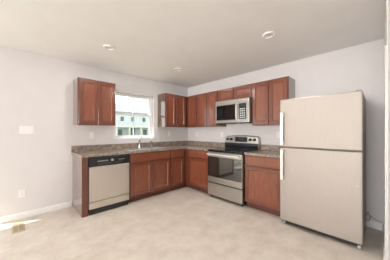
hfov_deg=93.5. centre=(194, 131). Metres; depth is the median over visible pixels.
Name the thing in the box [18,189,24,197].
wall outlet
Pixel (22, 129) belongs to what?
light switch
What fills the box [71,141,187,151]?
backsplash
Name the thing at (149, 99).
window
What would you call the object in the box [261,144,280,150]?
backsplash
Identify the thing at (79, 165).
end panel
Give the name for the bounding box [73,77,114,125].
upper cabinet
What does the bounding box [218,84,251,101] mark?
upper cabinet
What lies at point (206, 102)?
upper cabinet
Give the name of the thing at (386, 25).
trim
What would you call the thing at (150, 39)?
ceiling
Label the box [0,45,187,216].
wall
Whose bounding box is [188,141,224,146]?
backsplash
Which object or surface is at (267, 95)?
upper cabinet
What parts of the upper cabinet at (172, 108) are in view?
panel, door, door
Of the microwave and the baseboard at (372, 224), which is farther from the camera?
the microwave
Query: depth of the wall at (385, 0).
1.02 m
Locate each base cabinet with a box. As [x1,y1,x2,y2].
[128,150,169,202]
[168,149,185,191]
[186,149,208,193]
[245,155,279,215]
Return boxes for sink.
[120,146,164,150]
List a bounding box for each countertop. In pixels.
[71,141,224,157]
[244,144,280,157]
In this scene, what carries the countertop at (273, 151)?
on the base cabinet at (262, 174)
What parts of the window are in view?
sash, sash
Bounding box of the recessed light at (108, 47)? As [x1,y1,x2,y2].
[103,45,114,49]
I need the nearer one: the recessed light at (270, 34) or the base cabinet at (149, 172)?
the recessed light at (270, 34)
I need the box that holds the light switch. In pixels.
[19,126,33,133]
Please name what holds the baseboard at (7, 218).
attached to the wall at (36, 90)
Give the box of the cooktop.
[208,147,256,153]
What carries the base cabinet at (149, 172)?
on the floor
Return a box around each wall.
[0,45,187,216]
[188,38,383,229]
[384,0,389,259]
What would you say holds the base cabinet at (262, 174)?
on the floor
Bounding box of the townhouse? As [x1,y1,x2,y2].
[115,103,148,134]
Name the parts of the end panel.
panel, post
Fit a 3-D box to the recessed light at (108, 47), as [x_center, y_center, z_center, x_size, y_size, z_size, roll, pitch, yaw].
[-1.201,-1.177,2.568,0.152,0.016,0.152,0,0,-45]
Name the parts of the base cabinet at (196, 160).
drawer, door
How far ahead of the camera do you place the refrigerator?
2.16 m
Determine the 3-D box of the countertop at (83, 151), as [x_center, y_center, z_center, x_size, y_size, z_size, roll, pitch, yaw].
[-0.685,0.309,3.555,2.650,0.140,1.304,0,0,-45]
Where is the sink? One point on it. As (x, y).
(154, 147)
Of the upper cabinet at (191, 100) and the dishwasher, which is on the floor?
the dishwasher
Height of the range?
1.182 m
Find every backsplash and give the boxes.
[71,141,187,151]
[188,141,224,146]
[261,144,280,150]
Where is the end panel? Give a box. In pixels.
[72,155,87,217]
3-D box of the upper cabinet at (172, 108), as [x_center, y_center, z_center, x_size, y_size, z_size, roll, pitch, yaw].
[-0.424,-0.487,4.503,0.945,0.755,0.324,0,0,-45]
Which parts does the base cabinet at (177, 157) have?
drawer, door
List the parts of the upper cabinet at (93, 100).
panel, door, door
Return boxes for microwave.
[216,97,251,123]
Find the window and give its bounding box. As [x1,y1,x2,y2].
[114,92,153,138]
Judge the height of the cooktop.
0.023 m
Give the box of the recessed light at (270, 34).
[262,31,274,38]
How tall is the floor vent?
0.005 m
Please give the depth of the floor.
2.22 m
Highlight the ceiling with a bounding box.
[0,0,384,87]
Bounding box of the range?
[207,135,260,205]
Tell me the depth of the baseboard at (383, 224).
1.90 m
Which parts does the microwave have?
door, control panel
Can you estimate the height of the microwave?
0.450 m
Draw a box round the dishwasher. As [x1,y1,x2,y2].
[88,154,128,215]
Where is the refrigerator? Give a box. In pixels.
[280,89,365,248]
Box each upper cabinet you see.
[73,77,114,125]
[158,93,194,127]
[187,95,196,126]
[197,90,226,126]
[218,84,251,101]
[252,76,294,125]
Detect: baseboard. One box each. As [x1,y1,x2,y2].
[0,201,71,223]
[366,220,381,229]
[383,224,384,259]
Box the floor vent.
[12,221,24,233]
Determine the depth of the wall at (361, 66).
2.63 m
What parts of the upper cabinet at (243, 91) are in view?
door, door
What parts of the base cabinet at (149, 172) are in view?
door, false drawer, door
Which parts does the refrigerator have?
handle, handle, fridge door, freezer door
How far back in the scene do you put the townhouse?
35.39 m
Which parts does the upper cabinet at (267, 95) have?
door, door, panel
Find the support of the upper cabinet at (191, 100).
attached to the wall at (361, 66)
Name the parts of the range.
handle, oven door, drawer, trim, control panel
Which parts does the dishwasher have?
panel, door, control panel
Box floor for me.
[0,187,382,259]
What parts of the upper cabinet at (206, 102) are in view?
door, door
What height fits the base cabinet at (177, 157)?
0.876 m

